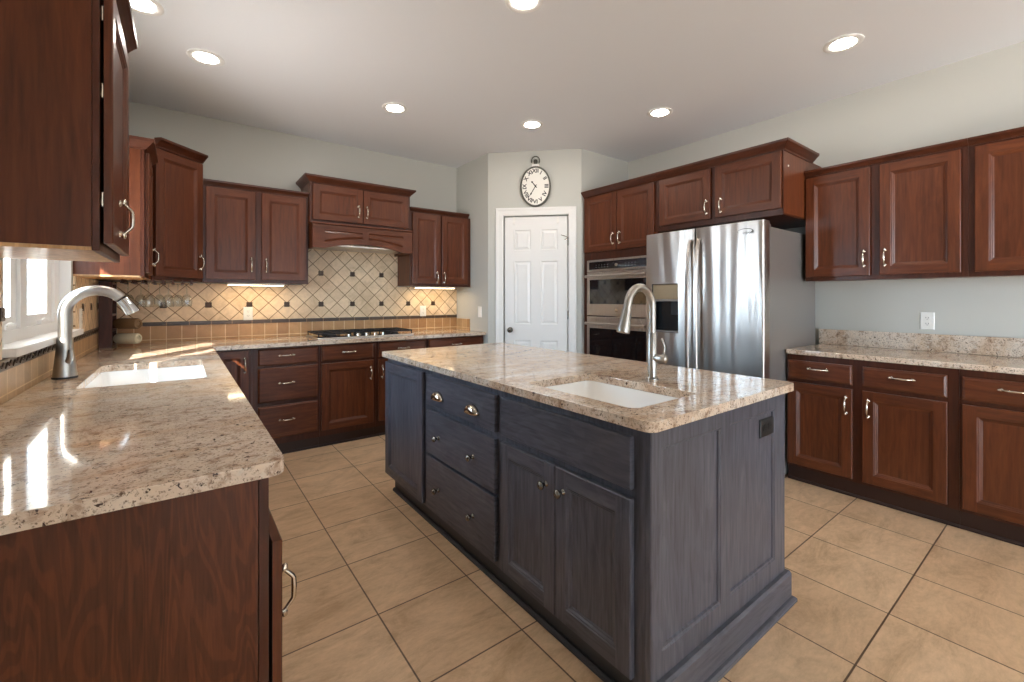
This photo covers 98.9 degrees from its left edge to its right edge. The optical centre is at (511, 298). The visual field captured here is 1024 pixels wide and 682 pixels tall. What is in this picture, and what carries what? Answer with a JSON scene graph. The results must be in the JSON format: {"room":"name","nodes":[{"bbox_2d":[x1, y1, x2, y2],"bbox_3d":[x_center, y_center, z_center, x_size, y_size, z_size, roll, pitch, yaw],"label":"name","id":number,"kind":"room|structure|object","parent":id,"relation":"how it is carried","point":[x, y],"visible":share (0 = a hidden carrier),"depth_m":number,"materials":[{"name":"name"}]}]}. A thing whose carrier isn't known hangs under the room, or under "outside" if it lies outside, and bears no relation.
{"room":"kitchen","nodes":[
{"label":"kitchen","id":0,"kind":"room"},
{"bbox_2d":[0,258,98,358],"bbox_3d":[-0.855,-0.138,0.188,0.160,2.809,7.730,0,0,-37],"label":"wall","id":1,"kind":"structure","parent":0,"point":[33,263],"depth_m":2.35,"materials":[{"name":"grey paint"}]},
{"bbox_2d":[2,258,83,357],"bbox_3d":[-2.111,-0.367,1.947,0.140,1.133,1.250,0,0,-37],"label":"window","id":2,"kind":"structure","parent":1,"relation":"in","point":[23,333],"depth_m":1.86,"materials":[{"name":"white paint"}]},
{"bbox_2d":[0,260,98,404],"bbox_3d":[-2.074,0.112,1.956,0.018,0.480,3.419,0,0,-37],"label":"backsplash","id":3,"kind":"structure","parent":1,"relation":"attached to","point":[17,374],"depth_m":1.89,"materials":[{"name":"tile"}]},
{"bbox_2d":[79,308,82,328],"bbox_3d":[-2.545,0.116,2.590,0.008,0.118,0.072,0,0,-37],"label":"wall outlet","id":4,"kind":"object","parent":3,"relation":"attached to","point":[80,309],"visible":1,"depth_m":2.58,"materials":[{"name":"white plastic"}]},
{"bbox_2d":[0,0,137,262],"bbox_3d":[-1.399,-0.553,1.351,0.369,0.835,0.558,0,0,-37],"label":"upper cabinet","id":5,"kind":"object","parent":1,"relation":"attached to","point":[64,64],"visible":1,"depth_m":1.20,"materials":[{"name":"brown wood"}]},
{"bbox_2d":[73,135,159,279],"bbox_3d":[-2.449,-0.545,2.745,0.368,0.831,0.528,0,0,-37],"label":"upper cabinet","id":6,"kind":"object","parent":1,"relation":"attached to","point":[138,265],"visible":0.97,"depth_m":2.63,"materials":[{"name":"brown wood"}]},
{"bbox_2d":[120,279,192,284],"bbox_3d":[-2.619,-0.121,3.254,0.403,0.028,0.370,0,0,-37],"label":"stemware rack","id":7,"kind":"object","parent":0,"point":[135,282],"visible":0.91,"depth_m":3.15,"materials":[{"name":"brown wood"}]},
{"bbox_2d":[109,101,455,326],"bbox_3d":[-1.974,-0.138,4.259,3.270,2.809,0.120,0,0,-37],"label":"wall","id":8,"kind":"structure","parent":0,"point":[237,153],"depth_m":4.04,"materials":[{"name":"grey paint"}]},
{"bbox_2d":[95,137,207,282],"bbox_3d":[-2.659,-0.625,3.262,0.655,0.986,0.649,0,0,-37],"label":"upper cabinet","id":9,"kind":"object","parent":8,"relation":"attached to","point":[178,172],"visible":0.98,"depth_m":3.22,"materials":[{"name":"brown wood"}]},
{"bbox_2d":[201,178,308,283],"bbox_3d":[-2.200,-0.536,3.778,0.768,0.810,0.376,0,0,-37],"label":"upper cabinet","id":10,"kind":"object","parent":8,"relation":"attached to","point":[252,233],"visible":0.99,"depth_m":3.63,"materials":[{"name":"brown wood"}]},
{"bbox_2d":[226,283,284,285],"bbox_3d":[-2.211,-0.124,3.793,0.430,0.022,0.080,0,0,-37],"label":"light","id":11,"kind":"object","parent":10,"relation":"attached to","point":[237,284],"visible":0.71,"depth_m":3.75,"materials":[{"name":"white plastic"}]},
{"bbox_2d":[114,245,469,344],"bbox_3d":[-1.788,-0.161,4.130,3.066,1.026,0.310,0,0,-37],"label":"backsplash","id":12,"kind":"structure","parent":8,"relation":"attached to","point":[359,288],"depth_m":4.18,"materials":[{"name":"tile"}]},
{"bbox_2d":[243,307,252,319],"bbox_3d":[-2.341,0.131,3.889,0.072,0.118,0.008,0,0,-37],"label":"wall outlet","id":13,"kind":"object","parent":12,"relation":"attached to","point":[247,311],"visible":1,"depth_m":3.89,"materials":[{"name":"white plastic"}]},
{"bbox_2d":[420,306,425,315],"bbox_3d":[-0.994,0.136,4.904,0.072,0.118,0.008,0,0,-37],"label":"wall outlet","id":14,"kind":"object","parent":12,"relation":"attached to","point":[422,308],"visible":1,"depth_m":4.90,"materials":[{"name":"white plastic"}]},
{"bbox_2d":[296,173,415,229],"bbox_3d":[-1.502,-0.887,4.279,1.039,0.417,0.416,0,0,-37],"label":"upper cabinet","id":15,"kind":"object","parent":8,"relation":"attached to","point":[330,199],"visible":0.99,"depth_m":4.10,"materials":[{"name":"brown wood"}]},
{"bbox_2d":[308,221,413,256],"bbox_3d":[-1.488,-0.565,4.264,0.960,0.226,0.436,0,0,-37],"label":"range hood","id":16,"kind":"object","parent":15,"relation":"attached to","point":[321,235],"visible":0.99,"depth_m":4.09,"materials":[{"name":"brown wood"}]},
{"bbox_2d":[398,206,469,286],"bbox_3d":[-0.835,-0.536,4.806,0.724,0.810,0.376,0,0,-37],"label":"upper cabinet","id":17,"kind":"object","parent":8,"relation":"attached to","point":[440,256],"visible":0.99,"depth_m":4.66,"materials":[{"name":"brown wood"}]},
{"bbox_2d":[414,286,455,288],"bbox_3d":[-0.845,-0.124,4.821,0.470,0.022,0.080,0,0,-37],"label":"light","id":18,"kind":"object","parent":17,"relation":"attached to","point":[431,287],"visible":0.86,"depth_m":4.79,"materials":[{"name":"white plastic"}]},
{"bbox_2d":[456,153,487,343],"bbox_3d":[-0.430,-0.138,4.927,0.060,2.809,0.670,0,0,-37],"label":"wall","id":19,"kind":"structure","parent":0,"point":[471,177],"depth_m":4.82,"materials":[{"name":"grey paint"}]},
{"bbox_2d":[478,307,481,317],"bbox_3d":[-0.352,0.143,4.765,0.009,0.118,0.072,0,0,-37],"label":"light switch","id":20,"kind":"object","parent":19,"relation":"attached to","point":[479,308],"visible":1,"depth_m":4.75,"materials":[{"name":"white plastic"}]},
{"bbox_2d":[488,149,580,352],"bbox_3d":[0.238,-0.138,4.628,0.976,2.809,0.110,0,0,8],"label":"wall","id":21,"kind":"structure","parent":0,"point":[506,170],"depth_m":4.59,"materials":[{"name":"grey paint"}]},
{"bbox_2d":[520,156,550,206],"bbox_3d":[0.245,-1.220,4.552,0.320,0.530,0.042,0,0,8],"label":"wall clock","id":22,"kind":"object","parent":21,"relation":"attached to","point":[535,185],"visible":1,"depth_m":4.54,"materials":[{"name":"grey metal"}]},
{"bbox_2d":[504,216,567,350],"bbox_3d":[0.250,0.198,4.585,0.682,2.136,0.142,0,0,8],"label":"door","id":23,"kind":"structure","parent":21,"relation":"in","point":[535,247],"depth_m":4.58,"materials":[{"name":"white paint"}]},
{"bbox_2d":[496,206,576,352],"bbox_3d":[0.246,0.158,4.560,0.842,2.217,0.022,0,0,8],"label":"trim","id":24,"kind":"structure","parent":21,"relation":"attached to","point":[571,211],"depth_m":4.53,"materials":[{"name":"white paint"}]},
{"bbox_2d":[128,0,1023,167],"bbox_3d":[1.327,-1.592,1.812,5.700,0.100,8.100,0,0,-37],"label":"ceiling","id":25,"kind":"structure","parent":0,"point":[467,74],"depth_m":2.84,"materials":[{"name":"white paint"}]},
{"bbox_2d":[130,0,163,15],"bbox_3d":[-1.940,-1.538,2.286,0.200,0.008,0.200,0,0,-37],"label":"recessed light","id":26,"kind":"object","parent":25,"relation":"in","point":[146,7],"visible":0.78,"depth_m":2.31,"materials":[{"name":"white paint"}]},
{"bbox_2d":[187,49,224,65],"bbox_3d":[-1.956,-1.538,2.802,0.200,0.008,0.200,0,0,-37],"label":"recessed light","id":27,"kind":"object","parent":25,"relation":"in","point":[208,58],"visible":1,"depth_m":2.79,"materials":[{"name":"white paint"}]},
{"bbox_2d":[382,103,407,113],"bbox_3d":[-0.946,-1.538,3.544,0.200,0.008,0.200,0,0,-37],"label":"recessed light","id":28,"kind":"object","parent":25,"relation":"in","point":[395,108],"visible":1,"depth_m":3.54,"materials":[{"name":"white paint"}]},
{"bbox_2d":[505,0,542,13],"bbox_3d":[0.062,-1.538,2.264,0.200,0.008,0.200,0,0,-37],"label":"recessed light","id":29,"kind":"object","parent":25,"relation":"in","point":[520,6],"visible":1,"depth_m":2.30,"materials":[{"name":"white paint"}]},
{"bbox_2d":[521,120,542,128],"bbox_3d":[0.177,-1.538,3.880,0.200,0.008,0.200,0,0,-37],"label":"recessed light","id":30,"kind":"object","parent":25,"relation":"in","point":[529,124],"visible":1,"depth_m":3.87,"materials":[{"name":"white paint"}]},
{"bbox_2d":[647,107,672,117],"bbox_3d":[1.226,-1.538,3.629,0.200,0.008,0.200,0,0,-37],"label":"recessed light","id":31,"kind":"object","parent":25,"relation":"in","point":[661,112],"visible":1,"depth_m":3.62,"materials":[{"name":"white paint"}]},
{"bbox_2d":[823,34,863,53],"bbox_3d":[2.000,-1.538,2.649,0.200,0.008,0.200,0,0,-37],"label":"recessed light","id":32,"kind":"object","parent":25,"relation":"in","point":[840,44],"visible":1,"depth_m":2.64,"materials":[{"name":"white paint"}]},
{"bbox_2d":[581,149,627,353],"bbox_3d":[0.986,-0.138,4.767,0.750,2.809,0.090,0,0,-37],"label":"wall","id":33,"kind":"structure","parent":0,"point":[597,170],"depth_m":4.61,"materials":[{"name":"grey paint"}]},
{"bbox_2d":[269,435,1023,681],"bbox_3d":[1.327,1.316,1.812,5.700,0.100,8.100,0,0,-37],"label":"floor","id":34,"kind":"structure","parent":0,"point":[882,593],"depth_m":1.84,"materials":[{"name":"tile"}]},
{"bbox_2d":[0,478,296,681],"bbox_3d":[-0.919,0.825,0.995,0.707,0.881,0.505,0,0,-37],"label":"base cabinet","id":35,"kind":"object","parent":34,"relation":"on","point":[188,588],"visible":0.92,"depth_m":0.85,"materials":[{"name":"brown wood"}]},
{"bbox_2d":[216,349,251,405],"bbox_3d":[-2.294,0.825,3.538,0.279,0.881,0.644,0,0,-37],"label":"base cabinet","id":36,"kind":"object","parent":34,"relation":"on","point":[238,363],"visible":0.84,"depth_m":3.35,"materials":[{"name":"brown wood"}]},
{"bbox_2d":[252,345,318,453],"bbox_3d":[-1.984,0.825,3.771,0.494,0.881,0.644,0,0,-37],"label":"base cabinet","id":37,"kind":"object","parent":34,"relation":"on","point":[285,380],"visible":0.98,"depth_m":3.56,"materials":[{"name":"brown wood"}]},
{"bbox_2d":[318,342,374,446],"bbox_3d":[-1.595,0.825,4.064,0.479,0.881,0.644,0,0,-37],"label":"base cabinet","id":38,"kind":"object","parent":34,"relation":"on","point":[346,370],"visible":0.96,"depth_m":3.83,"materials":[{"name":"brown wood"}]},
{"bbox_2d":[374,338,426,436],"bbox_3d":[-1.199,0.825,4.362,0.509,0.881,0.644,0,0,-37],"label":"base cabinet","id":39,"kind":"object","parent":34,"relation":"on","point":[379,429],"visible":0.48,"depth_m":4.02,"materials":[{"name":"brown wood"}]},
{"bbox_2d":[427,335,482,347],"bbox_3d":[-0.732,0.825,4.714,0.659,0.881,0.644,0,0,-37],"label":"base cabinet","id":40,"kind":"object","parent":34,"relation":"on","point":[478,339],"visible":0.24,"depth_m":4.47,"materials":[{"name":"brown wood"}]},
{"bbox_2d":[385,358,796,681],"bbox_3d":[0.159,0.825,2.360,1.020,0.881,2.086,0,0,-37],"label":"kitchen island","id":41,"kind":"object","parent":34,"relation":"on","point":[659,556],"visible":0.98,"depth_m":1.58,"materials":[{"name":"wood"}]},
{"bbox_2d":[382,343,793,432],"bbox_3d":[0.158,0.368,2.390,1.003,0.032,2.122,0,0,-37],"label":"island countertop","id":42,"kind":"structure","parent":41,"relation":"on","point":[519,370],"depth_m":1.91,"materials":[{"name":"beige stone"}]},
{"bbox_2d":[546,381,677,407],"bbox_3d":[0.376,0.458,1.736,0.420,0.145,0.592,0,0,-37],"label":"undermount sink","id":43,"kind":"object","parent":42,"relation":"in","point":[613,394],"visible":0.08,"depth_m":1.94,"materials":[{"name":"white ceramic"}]},
{"bbox_2d":[616,284,668,379],"bbox_3d":[0.550,0.143,1.842,0.250,0.417,0.102,0,0,-37],"label":"kitchen faucet","id":44,"kind":"object","parent":42,"relation":"on","point":[624,323],"visible":1,"depth_m":1.90,"materials":[{"name":"silver metal"}]},
{"bbox_2d":[759,416,773,438],"bbox_3d":[1.018,0.511,1.749,0.118,0.072,0.008,0,0,-37],"label":"wall outlet","id":45,"kind":"object","parent":41,"relation":"attached to","point":[766,425],"visible":1,"depth_m":1.74,"materials":[{"name":"black plastic"}]},
{"bbox_2d":[763,424,767,431],"bbox_3d":[1.004,0.511,1.735,0.032,0.027,0.002,0,0,-37],"label":"socket","id":46,"kind":"object","parent":45,"relation":"attached to","point":[765,426],"depth_m":1.73,"materials":[{"name":"black plastic"}]},
{"bbox_2d":[581,173,661,353],"bbox_3d":[1.270,0.087,4.371,0.770,2.356,0.876,0,0,-37],"label":"tall cabinet","id":47,"kind":"object","parent":34,"relation":"on","point":[619,217],"visible":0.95,"depth_m":4.13,"materials":[{"name":"brown wood"}]},
{"bbox_2d":[584,316,646,361],"bbox_3d":[1.169,0.539,4.290,0.572,0.725,0.752,0,0,-37],"label":"wall oven","id":48,"kind":"object","parent":47,"relation":"in","point":[603,339],"visible":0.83,"depth_m":4.16,"materials":[{"name":"black"}]},
{"bbox_2d":[584,255,646,317],"bbox_3d":[1.169,-0.109,4.290,0.572,0.554,0.752,0,0,-37],"label":"microwave oven","id":49,"kind":"object","parent":47,"relation":"in","point":[609,281],"visible":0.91,"depth_m":4.16,"materials":[{"name":"silver metal"}]},
{"bbox_2d":[647,219,814,473],"bbox_3d":[1.717,0.361,3.507,0.978,1.770,0.919,0,0,-37],"label":"refrigerator","id":50,"kind":"object","parent":34,"relation":"on","point":[732,298],"visible":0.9,"depth_m":3.13,"materials":[{"name":"grey metal"}]},
{"bbox_2d":[787,354,959,527],"bbox_3d":[2.425,0.825,2.922,0.668,0.881,0.859,0,0,-37],"label":"base cabinet","id":51,"kind":"object","parent":34,"relation":"on","point":[885,434],"visible":0.99,"depth_m":2.69,"materials":[{"name":"brown wood"}]},
{"bbox_2d":[786,344,1023,374],"bbox_3d":[2.697,0.368,2.585,0.639,0.032,1.726,0,0,-37],"label":"countertop","id":52,"kind":"structure","parent":51,"relation":"on","point":[988,363],"depth_m":2.68,"materials":[{"name":"beige stone"}]},
{"bbox_2d":[819,329,1023,357],"bbox_3d":[2.944,0.294,2.771,0.022,0.116,1.726,0,0,-37],"label":"granite upstand","id":53,"kind":"object","parent":52,"relation":"on","point":[979,345],"visible":1,"depth_m":2.95,"materials":[{"name":"beige stone"}]},
{"bbox_2d":[960,369,1023,546],"bbox_3d":[2.941,0.825,2.237,0.668,0.881,0.856,0,0,-37],"label":"base cabinet","id":54,"kind":"object","parent":34,"relation":"on","point":[991,403],"visible":0.98,"depth_m":2.31,"materials":[{"name":"brown wood"}]},
{"bbox_3d":[-1.284,0.825,1.475,0.701,0.881,0.699,0,0,-37],"label":"base cabinet","id":55,"kind":"object","parent":34,"relation":"on","visible":0},
{"bbox_2d":[0,329,485,535],"bbox_3d":[-0.845,0.368,2.866,3.078,0.032,3.464,0,0,-37],"label":"countertop","id":56,"kind":"structure","parent":55,"relation":"on","point":[69,450],"depth_m":1.11,"materials":[{"name":"beige stone"}]},
{"bbox_2d":[51,285,139,379],"bbox_3d":[-1.899,0.145,2.010,0.299,0.414,0.090,0,0,-37],"label":"kitchen faucet","id":57,"kind":"object","parent":56,"relation":"on","point":[64,366],"visible":1,"depth_m":1.94,"materials":[{"name":"grey metal"}]},
{"bbox_2d":[99,281,116,347],"bbox_3d":[-2.981,0.114,3.234,0.072,0.476,0.273,0,0,-37],"label":"wine rack","id":58,"kind":"object","parent":56,"relation":"on","point":[107,306],"visible":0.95,"depth_m":3.13,"materials":[{"name":"brown wood"}]},
{"bbox_2d":[113,333,141,343],"bbox_3d":[-2.860,0.296,3.264,0.162,0.080,0.080,0,0,0],"label":"wine bottle","id":59,"kind":"object","parent":58,"relation":"in","point":[120,338],"visible":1,"depth_m":3.23,"materials":[{"name":"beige glass"}]},
{"bbox_2d":[113,318,141,328],"bbox_3d":[-2.860,0.184,3.264,0.162,0.080,0.080,0,0,0],"label":"wine bottle","id":60,"kind":"object","parent":58,"relation":"in","point":[120,323],"visible":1,"depth_m":3.23,"materials":[{"name":"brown glass"}]},
{"bbox_2d":[85,365,204,387],"bbox_3d":[-1.758,0.478,2.131,0.465,0.185,0.780,0,0,-37],"label":"undermount sink","id":61,"kind":"object","parent":56,"relation":"in","point":[125,377],"visible":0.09,"depth_m":2.40,"materials":[{"name":"white ceramic"}]},
{"bbox_2d":[306,327,413,338],"bbox_3d":[-1.454,0.326,4.225,0.900,0.050,0.440,0,0,-37],"label":"gas cooktop","id":62,"kind":"object","parent":56,"relation":"in","point":[368,332],"visible":1,"depth_m":4.16,"materials":[{"name":"silver metal"}]},
{"bbox_2d":[628,41,1023,343],"bbox_3d":[3.267,-0.138,2.460,0.120,2.809,6.400,0,0,-37],"label":"wall","id":63,"kind":"structure","parent":0,"point":[982,94],"depth_m":3.05,"materials":[{"name":"grey paint"}]},
{"bbox_2d":[655,137,821,232],"bbox_3d":[1.849,-0.837,3.602,0.771,0.507,1.046,0,0,-37],"label":"upper cabinet","id":64,"kind":"object","parent":63,"relation":"attached to","point":[766,181],"visible":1,"depth_m":3.28,"materials":[{"name":"brown wood"}]},
{"bbox_2d":[804,138,972,281],"bbox_3d":[2.541,-0.535,3.001,0.389,0.811,0.844,0,0,-37],"label":"upper cabinet","id":65,"kind":"object","parent":63,"relation":"attached to","point":[903,214],"visible":1,"depth_m":2.85,"materials":[{"name":"brown wood"}]},
{"bbox_2d":[920,312,934,329],"bbox_3d":[2.808,0.150,2.964,0.008,0.118,0.072,0,0,-37],"label":"wall outlet","id":66,"kind":"object","parent":63,"relation":"attached to","point":[927,319],"visible":1,"depth_m":2.96,"materials":[{"name":"white plastic"}]},
{"bbox_2d":[968,126,1023,276],"bbox_3d":[3.053,-0.535,2.321,0.389,0.811,0.856,0,0,-37],"label":"upper cabinet","id":67,"kind":"object","parent":63,"relation":"attached to","point":[996,159],"visible":1,"depth_m":2.49,"materials":[{"name":"brown wood"}]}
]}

